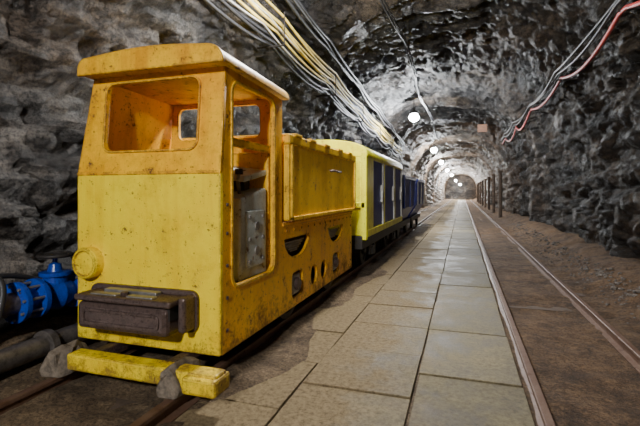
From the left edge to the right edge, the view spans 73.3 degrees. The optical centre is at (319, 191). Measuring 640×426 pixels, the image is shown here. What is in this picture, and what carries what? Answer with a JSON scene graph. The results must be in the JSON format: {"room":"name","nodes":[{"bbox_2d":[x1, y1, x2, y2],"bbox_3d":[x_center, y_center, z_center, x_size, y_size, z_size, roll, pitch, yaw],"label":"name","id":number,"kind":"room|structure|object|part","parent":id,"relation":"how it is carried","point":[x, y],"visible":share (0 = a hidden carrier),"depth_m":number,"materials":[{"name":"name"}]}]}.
{"room":"underground passage","nodes":[
{"label":"underground passage","id":0,"kind":"room"},
{"bbox_2d":[0,0,446,329],"bbox_3d":[7.395,-0.051,30.748,1.012,3.002,77.042,0,0,19],"label":"wall","id":1,"kind":"structure","parent":0,"point":[44,104],"depth_m":3.30,"materials":[{"name":"grey stone"}]},
{"bbox_2d":[0,198,639,425],"bbox_3d":[9.574,1.023,30.064,5.900,0.320,77.100,0,0,18],"label":"floor","id":2,"kind":"structure","parent":0,"point":[583,380],"depth_m":3.06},
{"bbox_2d":[2,292,20,317],"bbox_3d":[-0.936,0.853,5.576,0.229,0.554,22.000,0,0,18],"label":"pipe","id":3,"kind":"object","parent":2,"relation":"on","point":[13,302],"visible":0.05,"depth_m":2.60,"materials":[{"name":"metal"}]},
{"bbox_2d":[4,251,77,323],"bbox_3d":[-1.809,0.618,2.937,0.256,0.400,0.606,0,0,18],"label":"valve","id":4,"kind":"object","parent":3,"relation":"attached to","point":[57,288],"visible":0.72,"depth_m":2.83,"materials":[{"name":"blue paint"}]},
{"bbox_2d":[0,273,41,321],"bbox_3d":[-1.975,0.750,2.601,0.332,0.586,1.918,0,0,18],"label":"hose","id":5,"kind":"object","parent":2,"relation":"on","point":[3,289],"visible":0.54,"depth_m":2.54,"materials":[{"name":"black rubber"}]},
{"bbox_2d":[0,323,87,373],"bbox_3d":[-0.756,0.950,5.516,0.189,0.189,22.000,0,0,18],"label":"drain pipe","id":6,"kind":"object","parent":2,"relation":"on","point":[42,342],"visible":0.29,"depth_m":2.56,"materials":[{"name":"metal"}]},
{"bbox_2d":[0,199,450,425],"bbox_3d":[8.082,1.120,29.979,1.160,0.210,74.000,0,0,18],"label":"railway track","id":7,"kind":"object","parent":2,"relation":"on","point":[169,410],"visible":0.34,"depth_m":2.52,"materials":[{"name":"metal"}]},
{"bbox_2d":[39,43,355,399],"bbox_3d":[-0.533,0.110,3.868,1.226,1.857,3.530,0,0,18],"label":"locomotive","id":8,"kind":"object","parent":7,"relation":"on","point":[192,246],"visible":1,"depth_m":2.54,"materials":[{"name":"yellow paint"}]},
{"bbox_3d":[-1.012,0.393,2.505,1.005,1.005,0.030,0,0,18],"label":"panel","id":9,"kind":"part","parent":8,"relation":"part of","materials":[{"name":"yellow paint"}]},
{"bbox_3d":[-1.004,-0.412,2.529,1.005,0.605,0.080,0,0,18],"label":"windscreen panel","id":10,"kind":"part","parent":8,"relation":"part of","materials":[{"name":"orange paint"}]},
{"bbox_3d":[-0.519,-0.052,2.731,0.033,0.157,0.171,0,0,-8],"label":"controller lever","id":11,"kind":"part","parent":8,"relation":"part of","materials":[{"name":"brown metal"}]},
{"bbox_3d":[-0.496,-0.125,2.639,0.050,0.035,0.050,0,0,18],"label":"controller knob","id":12,"kind":"part","parent":8,"relation":"part of","materials":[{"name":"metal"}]},
{"bbox_3d":[-0.548,-0.075,2.962,0.100,0.150,0.080,0,0,18],"label":"cabinet tray stem","id":13,"kind":"part","parent":8,"relation":"part of","materials":[{"name":"metal"}]},
{"bbox_2d":[234,166,266,181],"bbox_3d":[-0.560,-0.130,2.924,0.300,0.134,0.360,0,0,18],"label":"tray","id":14,"kind":"object","parent":8,"relation":"on","point":[250,173],"depth_m":2.95,"materials":[{"name":"grey paint"}]},
{"bbox_3d":[-0.422,0.300,2.799,0.015,0.360,0.250,0,0,18],"label":"cabinet door panel","id":15,"kind":"part","parent":8,"relation":"part of","materials":[{"name":"grey paint"}]},
{"bbox_3d":[-0.420,-0.390,4.286,1.110,0.080,2.045,0,0,18],"label":"battery box lid","id":16,"kind":"part","parent":8,"relation":"part of","materials":[{"name":"paint"}]},
{"bbox_3d":[-0.093,0.098,3.731,0.030,1.595,2.895,0,0,18],"label":"frame","id":17,"kind":"part","parent":8,"relation":"part of","materials":[{"name":"orange paint"}]},
{"bbox_2d":[316,140,402,264],"bbox_3d":[0.521,0.179,7.148,1.260,1.709,3.420,0,0,18],"label":"car","id":18,"kind":"object","parent":7,"relation":"on","point":[377,214],"visible":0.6,"depth_m":5.91,"materials":[{"name":"yellow paint"}]},
{"bbox_3d":[0.003,-0.045,5.581,1.200,1.190,0.050,0,0,18],"label":"panel","id":19,"kind":"part","parent":18,"relation":"part of","materials":[{"name":"yellow paint"}]},
{"bbox_3d":[0.011,-0.010,5.576,1.220,1.220,0.085,0,0,18],"label":"frame","id":20,"kind":"part","parent":18,"relation":"part of","materials":[{"name":"yellow paint"}]},
{"bbox_3d":[0.801,0.020,6.134,0.030,0.920,0.750,0,0,18],"label":"door","id":21,"kind":"part","parent":18,"relation":"part of","materials":[{"name":"blue paint"}]},
{"bbox_3d":[0.915,0.025,6.380,0.030,0.250,0.030,0,0,18],"label":"door handle","id":22,"kind":"part","parent":18,"relation":"part of","materials":[{"name":"white paint"}]},
{"bbox_3d":[1.119,0.020,7.093,0.030,0.920,0.930,0,0,18],"label":"door","id":23,"kind":"part","parent":18,"relation":"part of","materials":[{"name":"blue paint"}]},
{"bbox_3d":[1.260,0.025,7.425,0.030,0.250,0.030,0,0,18],"label":"door handle","id":24,"kind":"part","parent":18,"relation":"part of","materials":[{"name":"white paint"}]},
{"bbox_3d":[1.434,0.020,8.047,0.030,0.920,0.820,0,0,18],"label":"door","id":25,"kind":"part","parent":18,"relation":"part of","materials":[{"name":"blue paint"}]},
{"bbox_2d":[395,175,416,237],"bbox_3d":[1.549,0.332,10.257,1.240,1.364,2.550,0,0,18],"label":"wagon","id":26,"kind":"object","parent":7,"relation":"on","point":[408,183],"visible":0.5,"depth_m":10.02,"materials":[{"name":"blue paint"}]},
{"bbox_3d":[1.597,0.740,10.242,0.800,0.120,2.550,0,0,18],"label":"frame","id":27,"kind":"part","parent":26,"relation":"part of","materials":[{"name":"metal"}]},
{"bbox_2d":[402,179,414,219],"bbox_3d":[1.549,0.190,10.257,1.180,1.020,2.350,0,0,18],"label":"tub","id":28,"kind":"object","parent":26,"relation":"in","point":[408,185],"depth_m":9.99,"materials":[{"name":"blue paint"}]},
{"bbox_2d":[407,179,424,227],"bbox_3d":[2.436,0.332,12.940,1.240,1.364,2.500,0,0,18],"label":"wagon","id":29,"kind":"object","parent":7,"relation":"on","point":[420,184],"visible":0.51,"depth_m":12.49,"materials":[{"name":"blue paint"}]},
{"bbox_3d":[2.484,0.740,12.924,0.800,0.120,2.500,0,0,18],"label":"frame","id":30,"kind":"part","parent":29,"relation":"part of","materials":[{"name":"metal"}]},
{"bbox_2d":[407,182,423,216],"bbox_3d":[2.436,0.190,12.940,1.180,1.020,2.300,0,0,18],"label":"tub","id":31,"kind":"object","parent":29,"relation":"in","point":[419,185],"depth_m":12.50,"materials":[{"name":"blue paint"}]},
{"bbox_2d":[175,199,534,425],"bbox_3d":[8.943,1.143,28.714,1.710,0.093,72.828,0,0,18],"label":"paving slabs","id":32,"kind":"object","parent":2,"relation":"on","point":[367,351],"visible":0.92,"depth_m":2.82,"materials":[{"name":"concrete"}]},
{"bbox_2d":[478,183,479,202],"bbox_3d":[15.674,0.110,42.424,0.180,2.080,0.200,0,0,18],"label":"timber post","id":33,"kind":"object","parent":2,"relation":"on","point":[478,183],"visible":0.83,"depth_m":42.37,"materials":[{"name":"brown wood"}]},
{"bbox_2d":[481,180,483,205],"bbox_3d":[13.036,0.110,34.449,0.180,2.080,0.200,0,0,18],"label":"timber post","id":34,"kind":"object","parent":2,"relation":"on","point":[482,181],"visible":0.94,"depth_m":34.39,"materials":[{"name":"brown wood"}]},
{"bbox_3d":[13.036,0.150,34.449,0.145,2.000,0.145,0,0,18],"label":"post","id":35,"kind":"part","parent":34,"relation":"part of","materials":[{"name":"brown wood"}]},
{"bbox_2d":[484,179,486,207],"bbox_3d":[11.717,0.110,30.461,0.180,2.080,0.200,0,0,18],"label":"timber post","id":36,"kind":"object","parent":2,"relation":"on","point":[485,185],"visible":0.92,"depth_m":30.42,"materials":[{"name":"brown wood"}]},
{"bbox_2d":[487,177,490,209],"bbox_3d":[10.399,0.110,26.474,0.180,2.080,0.200,0,0,18],"label":"timber post","id":37,"kind":"object","parent":2,"relation":"on","point":[488,178],"visible":0.94,"depth_m":26.41,"materials":[{"name":"brown wood"}]},
{"bbox_3d":[10.399,0.150,26.474,0.145,2.000,0.145,0,0,18],"label":"post","id":38,"kind":"part","parent":37,"relation":"part of","materials":[{"name":"brown wood"}]},
{"bbox_2d":[492,174,495,212],"bbox_3d":[9.080,0.110,22.486,0.180,2.080,0.200,0,0,18],"label":"timber post","id":39,"kind":"object","parent":2,"relation":"on","point":[493,175],"visible":0.92,"depth_m":22.42,"materials":[{"name":"brown wood"}]},
{"bbox_2d":[498,170,502,217],"bbox_3d":[7.761,0.110,18.499,0.180,2.080,0.200,0,0,18],"label":"timber post","id":40,"kind":"object","parent":2,"relation":"on","point":[500,172],"visible":0.93,"depth_m":18.43,"materials":[{"name":"brown wood"}]},
{"bbox_3d":[7.761,0.150,18.499,0.145,2.000,0.145,0,0,18],"label":"post","id":41,"kind":"part","parent":40,"relation":"part of","materials":[{"name":"brown wood"}]},
{"bbox_2d":[465,199,639,425],"bbox_3d":[10.443,1.170,29.198,1.125,0.210,74.000,0,0,18],"label":"railway track","id":42,"kind":"object","parent":2,"relation":"on","point":[544,417],"visible":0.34,"depth_m":3.54,"materials":[{"name":"metal"}]},
{"bbox_3d":[10.099,1.110,29.311,0.090,0.090,74.000,0,0,18],"label":"rail","id":43,"kind":"part","parent":42,"relation":"part of","materials":[{"name":"metal"}]},
{"bbox_2d":[507,221,639,323],"bbox_3d":[4.253,1.063,7.798,0.507,0.216,14.487,0,0,18],"label":"rubble","id":44,"kind":"object","parent":2,"relation":"on","point":[599,270],"visible":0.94,"depth_m":5.81,"materials":[{"name":"stone"}]},
{"bbox_2d":[70,0,639,183],"bbox_3d":[9.486,-2.193,30.059,5.471,2.066,77.035,0,0,18],"label":"ceiling","id":45,"kind":"structure","parent":0,"point":[476,62],"depth_m":7.84,"materials":[{"name":"grey stone"}]},
{"bbox_2d":[203,0,402,159],"bbox_3d":[-0.273,-1.971,6.831,0.495,1.138,24.809,0,0,17],"label":"cable bundle","id":46,"kind":"object","parent":45,"relation":"hanging from","point":[254,3],"visible":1,"depth_m":6.41,"materials":[{"name":"plastic"}]},
{"bbox_2d":[285,0,404,145],"bbox_3d":[-0.004,-2.369,6.742,0.655,0.744,24.804,0,0,18],"label":"cable","id":47,"kind":"object","parent":45,"relation":"hanging from","point":[299,5],"depth_m":7.35,"materials":[{"name":"white plastic"}]},
{"bbox_2d":[380,0,438,139],"bbox_3d":[1.108,-2.507,6.375,0.168,0.624,24.802,0,0,18],"label":"cable","id":48,"kind":"object","parent":45,"relation":"hanging from","point":[394,24],"visible":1,"depth_m":7.56,"materials":[{"name":"white plastic"}]},
{"bbox_2d":[409,109,418,121],"bbox_3d":[2.813,-2.530,12.868,0.296,0.840,0.296,0,0,18],"label":"lamp","id":49,"kind":"object","parent":45,"relation":"hanging from","point":[413,117],"visible":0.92,"depth_m":12.77,"materials":[{"name":"white glass"}]},
{"bbox_3d":[2.813,-2.230,12.868,0.296,0.240,0.296,0,0,18],"label":"bulb glass","id":50,"kind":"part","parent":49,"relation":"part of","materials":[{"name":"white glass"}]},
{"bbox_2d":[431,145,436,152],"bbox_3d":[5.517,-2.255,20.821,0.296,0.690,0.296,0,0,18],"label":"lamp","id":51,"kind":"object","parent":45,"relation":"hanging from","point":[433,147],"visible":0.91,"depth_m":20.72,"materials":[{"name":"white glass"}]},
{"bbox_2d":[478,124,486,131],"bbox_3d":[5.520,-2.445,14.621,0.300,0.810,0.030,0,0,18],"label":"hanging sign","id":52,"kind":"object","parent":45,"relation":"hanging from","point":[481,127],"visible":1,"depth_m":14.61,"materials":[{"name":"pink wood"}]},
{"bbox_2d":[501,0,639,143],"bbox_3d":[3.641,-1.917,5.537,0.402,0.606,24.803,0,0,18],"label":"power cable","id":53,"kind":"object","parent":45,"relation":"hanging from","point":[633,6],"visible":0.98,"depth_m":5.87,"materials":[{"name":"plastic"}]},
{"bbox_2d":[445,175,475,199],"bbox_3d":[21.490,-0.900,66.095,5.900,4.800,0.001,0,0,18],"label":"wall","id":54,"kind":"structure","parent":0,"point":[466,190],"depth_m":66.02,"materials":[{"name":"grey stone"}]},
{"bbox_2d":[475,73,639,257],"bbox_3d":[11.870,-0.040,29.270,0.711,2.981,77.037,0,0,18],"label":"wall","id":55,"kind":"structure","parent":0,"point":[582,177],"depth_m":7.75,"materials":[{"name":"grey stone"}]}
]}

